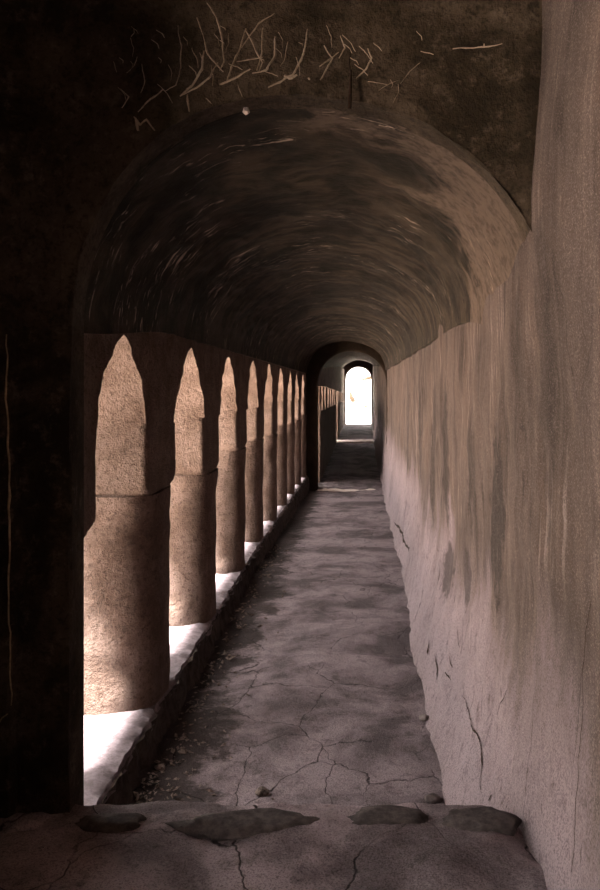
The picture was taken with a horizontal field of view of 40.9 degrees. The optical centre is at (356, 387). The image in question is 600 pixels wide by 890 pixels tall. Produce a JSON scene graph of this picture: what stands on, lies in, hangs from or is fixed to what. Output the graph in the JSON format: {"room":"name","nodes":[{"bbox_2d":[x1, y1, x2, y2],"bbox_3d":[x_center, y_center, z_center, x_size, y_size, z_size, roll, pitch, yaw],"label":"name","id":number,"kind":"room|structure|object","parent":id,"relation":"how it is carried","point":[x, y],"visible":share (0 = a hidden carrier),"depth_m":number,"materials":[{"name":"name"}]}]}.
{"room":"vaulted arcade corridor","nodes":[
{"label":"vaulted arcade corridor","id":0,"kind":"room"},
{"bbox_2d":[84,332,306,439],"bbox_3d":[-1.286,-0.210,9.510,0.548,0.820,13.780,0,0,0],"label":"wall","id":1,"kind":"structure","parent":0,"point":[143,380],"depth_m":4.32,"materials":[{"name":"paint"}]},
{"bbox_2d":[0,0,541,817],"bbox_3d":[-0.750,-0.134,2.574,3.200,3.233,0.212,0,0,0],"label":"wall","id":2,"kind":"structure","parent":0,"point":[92,92],"depth_m":2.53,"materials":[{"name":"paint"}]},
{"bbox_2d":[243,107,249,114],"bbox_3d":[-0.350,-0.873,2.523,0.023,0.050,0.083,0,0,-9],"label":"peg","id":3,"kind":"object","parent":2,"relation":"attached to","point":[245,109],"visible":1,"depth_m":2.50,"materials":[{"name":"stone"}]},
{"bbox_2d":[347,69,351,108],"bbox_3d":[-0.023,-0.935,2.502,0.014,0.127,0.022,0,0,0],"label":"rod","id":4,"kind":"object","parent":2,"relation":"attached to","point":[349,100],"visible":1,"depth_m":2.50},
{"bbox_2d":[0,800,547,889],"bbox_3d":[-0.840,1.908,0.572,2.920,1.183,4.145,0,0,0],"label":"threshold step","id":5,"kind":"structure","parent":0,"point":[331,852],"depth_m":2.29,"materials":[{"name":"stone"}]},
{"bbox_2d":[0,812,50,833],"bbox_3d":[-1.048,1.370,2.506,0.227,0.052,0.155,0,0,0],"label":"paving stone","id":6,"kind":"object","parent":5,"relation":"on","point":[17,822],"visible":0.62,"depth_m":2.48,"materials":[{"name":"brown stone"}]},
{"bbox_2d":[74,813,146,832],"bbox_3d":[-0.773,1.367,2.497,0.247,0.052,0.112,0,0,9],"label":"paving stone","id":7,"kind":"object","parent":5,"relation":"on","point":[105,822],"visible":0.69,"depth_m":2.47,"materials":[{"name":"stone"}]},
{"bbox_2d":[165,808,319,840],"bbox_3d":[-0.323,1.347,2.459,0.549,0.052,0.146,0,0,0],"label":"paving stone","id":8,"kind":"object","parent":5,"relation":"on","point":[239,824],"visible":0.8,"depth_m":2.44,"materials":[{"name":"stone"}]},
{"bbox_2d":[347,805,427,824],"bbox_3d":[0.103,1.365,2.510,0.288,0.052,0.169,0,0,0],"label":"paving stone","id":9,"kind":"object","parent":5,"relation":"on","point":[377,814],"visible":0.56,"depth_m":2.50,"materials":[{"name":"stone"}]},
{"bbox_2d":[442,806,521,835],"bbox_3d":[0.387,1.353,2.483,0.266,0.052,0.143,0,0,0],"label":"paving stone","id":10,"kind":"object","parent":5,"relation":"on","point":[485,818],"visible":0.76,"depth_m":2.46,"materials":[{"name":"stone"}]},
{"bbox_2d":[128,443,444,805],"bbox_3d":[-0.185,2.112,13.725,1.870,0.816,22.550,0,0,0],"label":"floor","id":11,"kind":"structure","parent":0,"point":[332,710],"depth_m":4.86,"materials":[{"name":"grey concrete"}]},
{"bbox_2d":[154,764,164,770],"bbox_3d":[-0.929,1.787,3.768,0.052,0.028,0.042,0,0,0],"label":"pebble","id":12,"kind":"object","parent":11,"relation":"on","point":[159,765],"visible":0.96,"depth_m":3.76,"materials":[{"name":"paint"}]},
{"bbox_2d":[178,749,187,753],"bbox_3d":[-0.855,1.788,3.933,0.050,0.027,0.039,0,0,0],"label":"pebble","id":13,"kind":"object","parent":11,"relation":"on","point":[183,751],"visible":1,"depth_m":3.92,"materials":[{"name":"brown stone"}]},
{"bbox_2d":[84,475,309,805],"bbox_3d":[-1.446,2.045,9.435,1.010,0.910,13.630,0,0,0],"label":"kerb","id":14,"kind":"object","parent":11,"relation":"on","point":[117,746],"visible":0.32,"depth_m":4.15,"materials":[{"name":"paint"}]},
{"bbox_2d":[84,439,95,536],"bbox_3d":[-1.296,0.902,2.921,0.578,1.415,0.528,0,0,0],"label":"pillar","id":15,"kind":"structure","parent":14,"relation":"on","point":[89,445],"depth_m":3.08,"materials":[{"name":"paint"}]},
{"bbox_2d":[84,422,175,714],"bbox_3d":[-1.295,0.902,4.244,0.579,1.415,0.642,0,0,0],"label":"pillar","id":16,"kind":"structure","parent":14,"relation":"on","point":[127,550],"depth_m":3.96,"materials":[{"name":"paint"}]},
{"bbox_2d":[169,415,218,626],"bbox_3d":[-1.295,0.902,5.686,0.579,1.415,0.640,0,0,0],"label":"pillar","id":17,"kind":"structure","parent":14,"relation":"on","point":[193,524],"depth_m":5.41,"materials":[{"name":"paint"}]},
{"bbox_2d":[216,410,246,573],"bbox_3d":[-1.295,0.902,7.193,0.584,1.415,0.644,0,0,0],"label":"pillar","id":18,"kind":"structure","parent":14,"relation":"on","point":[230,488],"depth_m":6.94,"materials":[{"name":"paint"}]},
{"bbox_2d":[244,406,263,541],"bbox_3d":[-1.294,0.905,8.595,0.583,1.420,0.643,0,0,0],"label":"pillar","id":19,"kind":"structure","parent":14,"relation":"on","point":[254,466],"depth_m":8.35,"materials":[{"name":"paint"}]},
{"bbox_2d":[263,403,277,520],"bbox_3d":[-1.298,0.920,10.106,0.576,1.450,0.638,0,0,0],"label":"pillar","id":20,"kind":"structure","parent":14,"relation":"on","point":[270,410],"depth_m":9.86,"materials":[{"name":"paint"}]},
{"bbox_2d":[276,401,287,505],"bbox_3d":[-1.296,0.934,11.575,0.584,1.479,0.642,0,0,0],"label":"pillar","id":21,"kind":"structure","parent":14,"relation":"on","point":[282,439],"depth_m":11.35,"materials":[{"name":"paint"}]},
{"bbox_2d":[287,400,294,493],"bbox_3d":[-1.294,0.948,12.986,0.586,1.506,0.643,0,0,0],"label":"pillar","id":22,"kind":"structure","parent":14,"relation":"on","point":[291,404],"depth_m":12.77,"materials":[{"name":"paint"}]},
{"bbox_2d":[294,399,301,484],"bbox_3d":[-1.294,0.963,14.485,0.583,1.535,0.640,0,0,0],"label":"pillar","id":23,"kind":"structure","parent":14,"relation":"on","point":[298,421],"depth_m":14.27,"materials":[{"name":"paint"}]},
{"bbox_2d":[301,398,306,477],"bbox_3d":[-1.292,0.977,15.925,0.582,1.564,0.642,0,0,0],"label":"pillar","id":24,"kind":"structure","parent":14,"relation":"on","point":[303,400],"depth_m":15.71,"materials":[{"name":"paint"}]},
{"bbox_2d":[129,545,288,805],"bbox_3d":[-0.582,1.790,6.291,0.798,0.081,6.022,0,0,0],"label":"leaf litter","id":25,"kind":"object","parent":11,"relation":"on","point":[136,794],"visible":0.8,"depth_m":4.13,"materials":[{"name":"brown plant"}]},
{"bbox_2d":[255,786,268,796],"bbox_3d":[-0.420,1.788,3.545,0.066,0.036,0.050,0,0,0],"label":"pebble","id":26,"kind":"object","parent":11,"relation":"on","point":[261,791],"visible":1,"depth_m":3.53,"materials":[{"name":"grey stone"}]},
{"bbox_2d":[317,488,374,491],"bbox_3d":[-0.175,2.134,16.418,1.850,0.196,0.539,0,0,0],"label":"step edge","id":27,"kind":"structure","parent":11,"relation":"on","point":[324,489],"depth_m":16.20,"materials":[{"name":"stone"}]},
{"bbox_2d":[419,714,428,720],"bbox_3d":[0.364,1.787,4.339,0.058,0.036,0.050,0,0,0],"label":"pebble","id":28,"kind":"object","parent":11,"relation":"on","point":[424,717],"visible":1,"depth_m":4.33,"materials":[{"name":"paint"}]},
{"bbox_2d":[424,793,442,803],"bbox_3d":[0.334,1.788,3.474,0.085,0.044,0.066,0,0,0],"label":"pebble","id":29,"kind":"object","parent":11,"relation":"on","point":[432,798],"visible":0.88,"depth_m":3.46,"materials":[{"name":"grey stone"}]},
{"bbox_2d":[84,107,524,372],"bbox_3d":[-0.250,-0.825,9.480,2.700,1.250,13.640,0,0,0],"label":"ceiling","id":30,"kind":"structure","parent":0,"point":[279,236],"depth_m":3.84,"materials":[{"name":"paint"}]},
{"bbox_2d":[318,367,343,482],"bbox_3d":[-0.793,0.850,24.275,0.317,3.200,15.658,0,0,1],"label":"wall","id":31,"kind":"structure","parent":0,"point":[327,418],"depth_m":20.74,"materials":[{"name":"paint"}]},
{"bbox_2d":[318,387,321,411],"bbox_3d":[-0.925,0.235,17.210,0.320,0.530,0.420,0,0,0],"label":"pier","id":32,"kind":"object","parent":31,"relation":"on","point":[319,388],"visible":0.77,"depth_m":17.00,"materials":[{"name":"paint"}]},
{"bbox_2d":[321,387,324,409],"bbox_3d":[-0.908,0.235,18.315,0.317,0.530,0.590,0,0,0],"label":"pier","id":33,"kind":"object","parent":31,"relation":"on","point":[322,388],"visible":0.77,"depth_m":18.02,"materials":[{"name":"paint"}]},
{"bbox_2d":[324,387,327,408],"bbox_3d":[-0.884,0.237,19.505,0.322,0.526,0.590,0,0,0],"label":"pier","id":34,"kind":"object","parent":31,"relation":"on","point":[325,388],"visible":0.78,"depth_m":19.21,"materials":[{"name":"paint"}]},
{"bbox_2d":[327,388,329,407],"bbox_3d":[-0.864,0.249,20.695,0.317,0.502,0.590,0,0,0],"label":"pier","id":35,"kind":"object","parent":31,"relation":"on","point":[328,389],"visible":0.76,"depth_m":20.40,"materials":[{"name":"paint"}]},
{"bbox_2d":[330,389,331,406],"bbox_3d":[-0.843,0.261,21.885,0.316,0.478,0.590,0,0,0],"label":"pier","id":36,"kind":"object","parent":31,"relation":"on","point":[330,389],"visible":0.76,"depth_m":21.59,"materials":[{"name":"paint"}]},
{"bbox_2d":[332,390,333,405],"bbox_3d":[-0.818,0.273,23.075,0.321,0.454,0.590,0,0,0],"label":"pier","id":37,"kind":"object","parent":31,"relation":"on","point":[332,390],"visible":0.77,"depth_m":22.78,"materials":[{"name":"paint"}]},
{"bbox_2d":[334,390,336,404],"bbox_3d":[-0.794,0.285,24.460,0.326,0.431,0.980,0,0,0],"label":"pier","id":38,"kind":"object","parent":31,"relation":"on","point":[335,391],"visible":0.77,"depth_m":24.23,"materials":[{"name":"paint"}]},
{"bbox_2d":[306,341,386,490],"bbox_3d":[-0.325,0.576,16.335,2.550,3.453,0.330,0,0,0],"label":"wall","id":39,"kind":"structure","parent":0,"point":[323,355],"depth_m":16.20,"materials":[{"name":"brown paint"}]},
{"bbox_2d":[323,352,379,367],"bbox_3d":[-0.150,-0.850,24.275,2.700,1.501,15.650,0,0,0],"label":"ceiling","id":40,"kind":"structure","parent":0,"point":[340,360],"depth_m":22.39,"materials":[{"name":"paint"}]},
{"bbox_2d":[337,424,372,439],"bbox_3d":[-0.175,1.976,28.662,1.850,1.088,7.376,0,0,0],"label":"floor","id":41,"kind":"structure","parent":0,"point":[349,431],"depth_m":28.21,"materials":[{"name":"grey concrete"}]},
{"bbox_2d":[337,439,373,442],"bbox_3d":[-0.175,1.718,25.193,1.850,0.201,0.516,0,0,0],"label":"step edge","id":42,"kind":"structure","parent":41,"relation":"on","point":[360,440],"depth_m":24.98,"materials":[{"name":"stone"}]},
{"bbox_2d":[343,360,372,424],"bbox_3d":[-0.050,0.128,32.161,2.500,3.256,0.378,0,0,0],"label":"wall","id":43,"kind":"structure","parent":0,"point":[366,365],"depth_m":32.00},
{"bbox_2d":[371,0,599,889],"bbox_3d":[0.675,0.275,15.350,0.851,4.350,33.900,0,0,0],"label":"wall","id":44,"kind":"structure","parent":0,"point":[488,465],"depth_m":2.65,"materials":[{"name":"paint"}]},
{"label":"outside","id":45,"kind":"structure","parent":0,"visible":0},
{"bbox_2d":[346,379,370,416],"bbox_3d":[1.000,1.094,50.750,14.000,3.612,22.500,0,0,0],"label":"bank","id":46,"kind":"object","parent":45,"point":[361,390],"visible":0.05,"depth_m":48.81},
{"bbox_2d":[350,390,355,401],"bbox_3d":[-0.278,0.497,47.000,0.412,0.771,0.306,0,0,0],"label":"tree stump","id":47,"kind":"object","parent":46,"relation":"on","point":[352,399],"visible":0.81,"depth_m":46.89,"materials":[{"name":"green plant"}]},
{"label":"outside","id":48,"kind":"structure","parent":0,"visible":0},
{"bbox_2d":[346,417,370,423],"bbox_3d":[0.500,2.130,38.670,7.000,1.340,12.660,0,0,0],"label":"terrace","id":49,"kind":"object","parent":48,"point":[355,420],"visible":0.07,"depth_m":35.94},
{"bbox_2d":[348,388,349,420],"bbox_3d":[-0.352,0.697,34.300,0.106,1.481,0.038,0,0,0],"label":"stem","id":50,"kind":"object","parent":49,"relation":"on","point":[349,388],"visible":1,"depth_m":34.28,"materials":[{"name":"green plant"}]},
{"bbox_2d":[352,376,370,380],"bbox_3d":[0.550,-0.325,38.000,1.577,3.760,0.268,0,0,0],"label":"tree","id":51,"kind":"object","parent":49,"relation":"on","point":[367,377],"visible":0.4,"depth_m":37.96,"materials":[{"name":"green plant"}]}
]}

